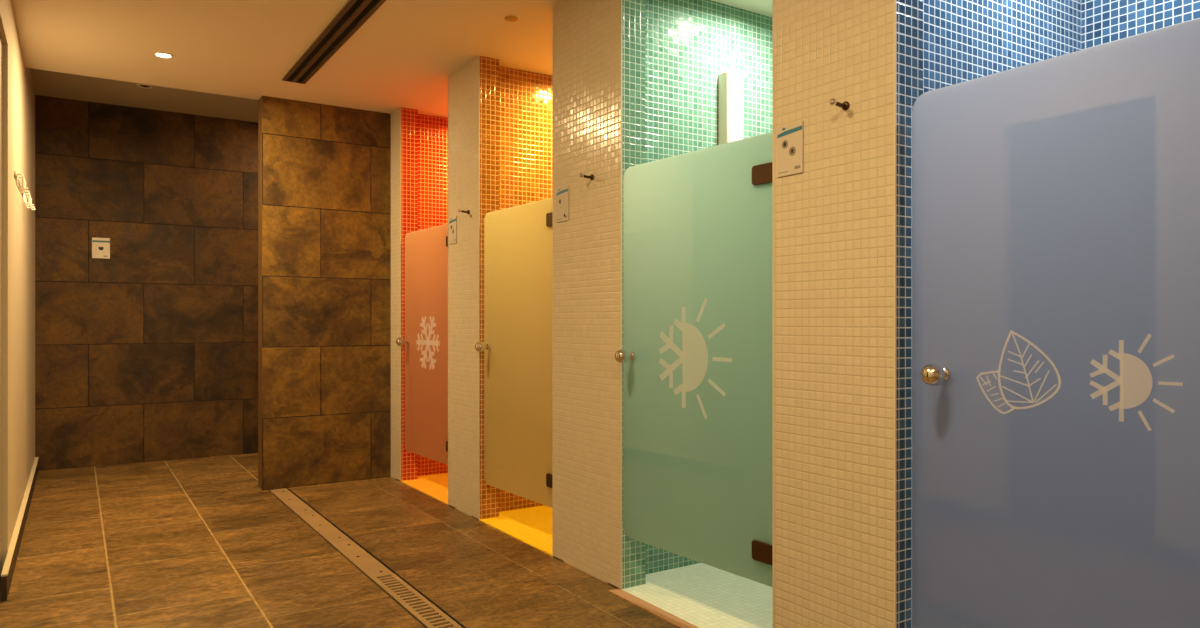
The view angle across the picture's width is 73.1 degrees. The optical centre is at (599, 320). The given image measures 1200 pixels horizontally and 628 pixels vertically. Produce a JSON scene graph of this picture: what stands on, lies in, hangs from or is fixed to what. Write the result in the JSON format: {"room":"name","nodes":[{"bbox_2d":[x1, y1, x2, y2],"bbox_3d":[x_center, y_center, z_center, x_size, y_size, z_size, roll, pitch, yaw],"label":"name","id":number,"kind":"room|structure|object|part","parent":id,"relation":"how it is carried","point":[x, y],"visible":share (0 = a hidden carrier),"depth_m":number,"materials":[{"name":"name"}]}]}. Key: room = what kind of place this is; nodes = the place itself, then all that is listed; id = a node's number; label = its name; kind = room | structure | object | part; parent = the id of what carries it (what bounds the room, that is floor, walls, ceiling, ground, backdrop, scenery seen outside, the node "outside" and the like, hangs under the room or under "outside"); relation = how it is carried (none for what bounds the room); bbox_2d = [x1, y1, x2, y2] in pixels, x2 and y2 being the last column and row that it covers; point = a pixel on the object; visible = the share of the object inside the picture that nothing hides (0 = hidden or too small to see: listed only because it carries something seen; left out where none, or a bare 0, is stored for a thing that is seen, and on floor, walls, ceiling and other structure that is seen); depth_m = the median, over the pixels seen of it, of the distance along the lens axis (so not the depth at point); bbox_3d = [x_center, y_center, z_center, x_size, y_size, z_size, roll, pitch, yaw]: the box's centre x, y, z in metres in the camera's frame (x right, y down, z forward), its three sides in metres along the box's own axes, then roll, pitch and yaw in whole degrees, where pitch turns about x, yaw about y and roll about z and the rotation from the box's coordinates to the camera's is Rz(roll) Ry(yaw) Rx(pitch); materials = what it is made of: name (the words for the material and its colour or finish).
{"room":"spa shower room","nodes":[
{"label":"spa shower room","id":0,"kind":"room"},
{"bbox_2d":[0,0,34,569],"bbox_3d":[-1.882,-0.290,2.325,0.120,2.880,9.350,0,0,-33],"label":"wall","id":1,"kind":"structure","parent":0,"point":[18,92],"depth_m":4.21,"materials":[{"name":"beige paint"}]},
{"bbox_2d":[0,39,1,580],"bbox_3d":[-2.403,-0.050,3.108,0.098,2.400,1.230,0,0,-33],"label":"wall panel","id":2,"kind":"object","parent":1,"relation":"attached to","point":[0,39],"visible":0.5,"depth_m":3.59,"materials":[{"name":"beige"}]},
{"bbox_2d":[1,457,38,601],"bbox_3d":[-3.378,1.096,4.764,0.022,0.108,3.430,0,0,-33],"label":"baseboard","id":3,"kind":"structure","parent":1,"relation":"attached to","point":[7,573],"depth_m":4.01,"materials":[{"name":"stone"}]},
{"bbox_2d":[14,171,34,210],"bbox_3d":[-3.159,-0.703,4.459,0.058,0.086,1.020,0,0,-33],"label":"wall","id":4,"kind":"structure","parent":1,"relation":"attached to","point":[22,188],"depth_m":4.25,"materials":[{"name":"beige"}]},
{"bbox_3d":[-3.179,-0.735,4.446,0.010,0.018,1.020,0,0,-33],"label":"rail","id":5,"kind":"part","parent":4,"relation":"part of","materials":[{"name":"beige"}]},
{"bbox_2d":[31,68,257,122],"bbox_3d":[-2.521,-1.780,6.505,3.955,0.100,1.740,0,0,-33],"label":"ceiling","id":6,"kind":"structure","parent":0,"point":[46,83],"depth_m":6.24,"materials":[{"name":"beige paint"}]},
{"bbox_2d":[137,84,152,88],"bbox_3d":[-3.349,-1.726,5.957,0.104,0.007,0.104,0,0,-33],"label":"recessed light","id":7,"kind":"object","parent":6,"relation":"in","point":[138,85],"visible":0.98,"depth_m":5.95,"materials":[{"name":"beige"}]},
{"bbox_2d":[35,95,257,470],"bbox_3d":[-3.006,-0.290,7.120,3.811,2.880,0.120,0,0,-33],"label":"wall","id":8,"kind":"structure","parent":0,"point":[146,352],"depth_m":6.58,"materials":[{"name":"tile"}]},
{"bbox_2d":[92,237,109,258],"bbox_3d":[-3.959,-0.578,6.426,0.122,0.164,0.009,0,0,-33],"label":"wall sign","id":9,"kind":"object","parent":8,"relation":"attached to","point":[100,246],"visible":1,"depth_m":6.42,"materials":[{"name":"beige plastic"}]},
{"bbox_2d":[258,96,390,489],"bbox_3d":[-1.855,-0.190,5.864,1.134,2.680,0.140,0,0,-33],"label":"wall","id":10,"kind":"structure","parent":0,"point":[324,171],"depth_m":5.71,"materials":[{"name":"brown tile"}]},
{"bbox_2d":[0,453,771,627],"bbox_3d":[-0.508,1.207,3.216,3.755,0.126,9.350,0,0,-33],"label":"floor","id":11,"kind":"structure","parent":0,"point":[192,542],"depth_m":3.81,"materials":[{"name":"tile"}]},
{"bbox_2d":[270,488,313,513],"bbox_3d":[-1.987,1.164,5.211,0.108,0.028,0.802,0,0,-33],"label":"drain cover","id":12,"kind":"object","parent":11,"relation":"on","point":[293,502],"visible":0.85,"depth_m":5.17,"materials":[{"name":"metal"}]},
{"bbox_2d":[297,511,349,542],"bbox_3d":[-1.563,1.164,4.558,0.108,0.028,0.746,0,0,-33],"label":"drain cover","id":13,"kind":"object","parent":11,"relation":"on","point":[316,521],"visible":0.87,"depth_m":4.51,"materials":[{"name":"metal"}]},
{"bbox_2d":[330,539,393,578],"bbox_3d":[-1.170,1.164,3.951,0.108,0.028,0.692,0,0,-33],"label":"drain cover","id":14,"kind":"object","parent":11,"relation":"on","point":[358,556],"visible":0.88,"depth_m":3.91,"materials":[{"name":"metal"}]},
{"bbox_2d":[371,574,462,627],"bbox_3d":[-0.712,1.164,3.244,0.108,0.028,0.980,0,0,-33],"label":"drain grate","id":15,"kind":"object","parent":11,"relation":"on","point":[423,610],"visible":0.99,"depth_m":3.30,"materials":[{"name":"metal"}]},
{"bbox_2d":[391,107,447,481],"bbox_3d":[-0.964,-0.190,6.226,1.246,2.680,0.222,0,0,-33],"label":"wall pier","id":16,"kind":"object","parent":11,"relation":"on","point":[419,142],"visible":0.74,"depth_m":5.89,"materials":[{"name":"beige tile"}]},
{"bbox_2d":[448,56,551,519],"bbox_3d":[-0.301,-0.190,5.203,1.246,2.680,0.463,0,0,-33],"label":"wall pier","id":17,"kind":"object","parent":11,"relation":"on","point":[500,117],"visible":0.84,"depth_m":4.87,"materials":[{"name":"beige tile"}]},
{"bbox_2d":[396,224,447,464],"bbox_3d":[-1.157,0.149,5.440,0.158,1.551,0.870,0,0,-35],"label":"door","id":18,"kind":"structure","parent":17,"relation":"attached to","point":[425,341],"depth_m":5.48,"materials":[{"name":"red glass"}]},
{"bbox_2d":[449,216,456,244],"bbox_3d":[-0.905,-0.558,4.987,0.007,0.166,0.110,0,0,-33],"label":"sign","id":19,"kind":"object","parent":17,"relation":"attached to","point":[452,220],"visible":1,"depth_m":4.97,"materials":[{"name":"beige plastic"}]},
{"bbox_2d":[458,209,469,213],"bbox_3d":[-0.805,-0.646,4.776,0.068,0.028,0.027,0,0,-33],"label":"robe hook","id":20,"kind":"object","parent":17,"relation":"attached to","point":[459,210],"visible":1,"depth_m":4.78,"materials":[{"name":"silver metal"}]},
{"bbox_2d":[609,588,697,627],"bbox_3d":[0.703,1.158,2.465,0.050,0.024,2.372,0,0,-33],"label":"trim","id":21,"kind":"structure","parent":11,"relation":"on","point":[671,618],"depth_m":3.22,"materials":[{"name":"stone"}]},
{"bbox_2d":[552,0,771,589],"bbox_3d":[0.452,-0.190,4.041,1.246,2.680,0.593,0,0,-33],"label":"wall pier","id":22,"kind":"object","parent":11,"relation":"on","point":[635,82],"visible":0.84,"depth_m":3.71,"materials":[{"name":"beige tile"}]},
{"bbox_2d":[475,198,551,507],"bbox_3d":[-0.433,0.159,4.324,0.158,1.558,0.850,0,0,-35],"label":"door","id":23,"kind":"structure","parent":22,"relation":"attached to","point":[516,346],"depth_m":4.35,"materials":[{"name":"yellow glass"}]},
{"bbox_2d":[556,185,568,222],"bbox_3d":[-0.179,-0.558,3.866,0.007,0.166,0.110,0,0,-33],"label":"sign","id":24,"kind":"object","parent":22,"relation":"attached to","point":[562,193],"visible":1,"depth_m":3.86,"materials":[{"name":"beige plastic"}]},
{"bbox_2d":[579,173,593,179],"bbox_3d":[-0.062,-0.648,3.630,0.068,0.028,0.027,0,0,-33],"label":"robe hook","id":25,"kind":"object","parent":22,"relation":"attached to","point":[591,177],"visible":1,"depth_m":3.63,"materials":[{"name":"silver metal"}]},
{"bbox_2d":[718,71,742,144],"bbox_3d":[0.626,-0.542,3.883,0.094,1.285,0.074,0,0,-33],"label":"shower column","id":26,"kind":"structure","parent":22,"relation":"attached to","point":[730,84],"depth_m":3.85,"materials":[{"name":"beige paint"}]},
{"bbox_3d":[0.651,-0.541,3.856,0.074,1.263,0.002,0,0,-33],"label":"panel","id":27,"kind":"part","parent":26,"relation":"part of","materials":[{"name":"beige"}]},
{"bbox_2d":[772,0,1081,627],"bbox_3d":[1.230,-0.190,2.841,1.246,2.680,0.483,0,0,-33],"label":"wall pier","id":28,"kind":"object","parent":11,"relation":"on","point":[842,225],"visible":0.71,"depth_m":2.49,"materials":[{"name":"beige tile"}]},
{"bbox_2d":[615,132,771,586],"bbox_3d":[0.355,0.133,3.088,0.158,1.565,0.889,0,0,-36],"label":"shower door","id":29,"kind":"structure","parent":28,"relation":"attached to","point":[695,356],"depth_m":3.06,"materials":[{"name":"green glass"}]},
{"bbox_2d":[777,121,802,176],"bbox_3d":[0.619,-0.558,2.635,0.007,0.166,0.110,0,0,-33],"label":"sign","id":30,"kind":"object","parent":28,"relation":"attached to","point":[790,136],"visible":1,"depth_m":2.63,"materials":[{"name":"beige plastic"}]},
{"bbox_2d":[830,98,849,109],"bbox_3d":[0.716,-0.651,2.430,0.068,0.028,0.027,0,0,-33],"label":"robe hook","id":31,"kind":"object","parent":28,"relation":"attached to","point":[845,105],"visible":1,"depth_m":2.43,"materials":[{"name":"brown metal"}]},
{"bbox_3d":[0.740,-0.650,2.446,0.009,0.027,0.027,0,0,-33],"label":"wall plate","id":32,"kind":"part","parent":31,"relation":"part of","materials":[{"name":"brown metal"}]},
{"bbox_2d":[11,0,771,117],"bbox_3d":[0.054,-1.680,2.532,3.955,0.300,7.790,0,0,-33],"label":"ceiling","id":33,"kind":"structure","parent":0,"point":[404,55],"depth_m":4.48,"materials":[{"name":"beige paint"}]},
{"bbox_2d":[153,52,172,58],"bbox_3d":[-2.509,-1.526,4.654,0.104,0.007,0.104,0,0,-33],"label":"recessed light","id":34,"kind":"object","parent":33,"relation":"in","point":[157,54],"visible":1,"depth_m":4.65,"materials":[{"name":"white glass"}]},
{"bbox_2d":[282,0,385,83],"bbox_3d":[-1.001,-1.524,3.692,0.140,0.012,3.485,0,0,-33],"label":"ceiling vent","id":35,"kind":"object","parent":33,"relation":"in","point":[355,13],"visible":1,"depth_m":4.36,"materials":[{"name":"black metal"}]},
{"bbox_2d":[504,16,517,21],"bbox_3d":[-0.449,-1.526,4.094,0.068,0.009,0.068,0,0,-33],"label":"ceiling disc","id":36,"kind":"object","parent":33,"relation":"attached to","point":[507,18],"visible":1,"depth_m":4.08,"materials":[{"name":"brown plastic"}]},
{"bbox_2d":[1082,0,1199,49],"bbox_3d":[2.169,-0.190,2.624,0.105,2.680,1.155,0,0,-33],"label":"wall","id":37,"kind":"structure","parent":0,"point":[1103,21],"depth_m":2.93,"materials":[{"name":"blue tile"}]},
{"bbox_3d":[2.470,-0.190,0.928,1.246,2.680,2.272,0,0,-33],"label":"wall","id":38,"kind":"structure","parent":0,"visible":0},
{"bbox_2d":[912,18,1199,627],"bbox_3d":[1.130,0.139,1.945,0.158,1.572,0.895,0,0,-33],"label":"shower door","id":39,"kind":"structure","parent":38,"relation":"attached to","point":[1056,200],"depth_m":1.98,"materials":[{"name":"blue glass"}]}
]}

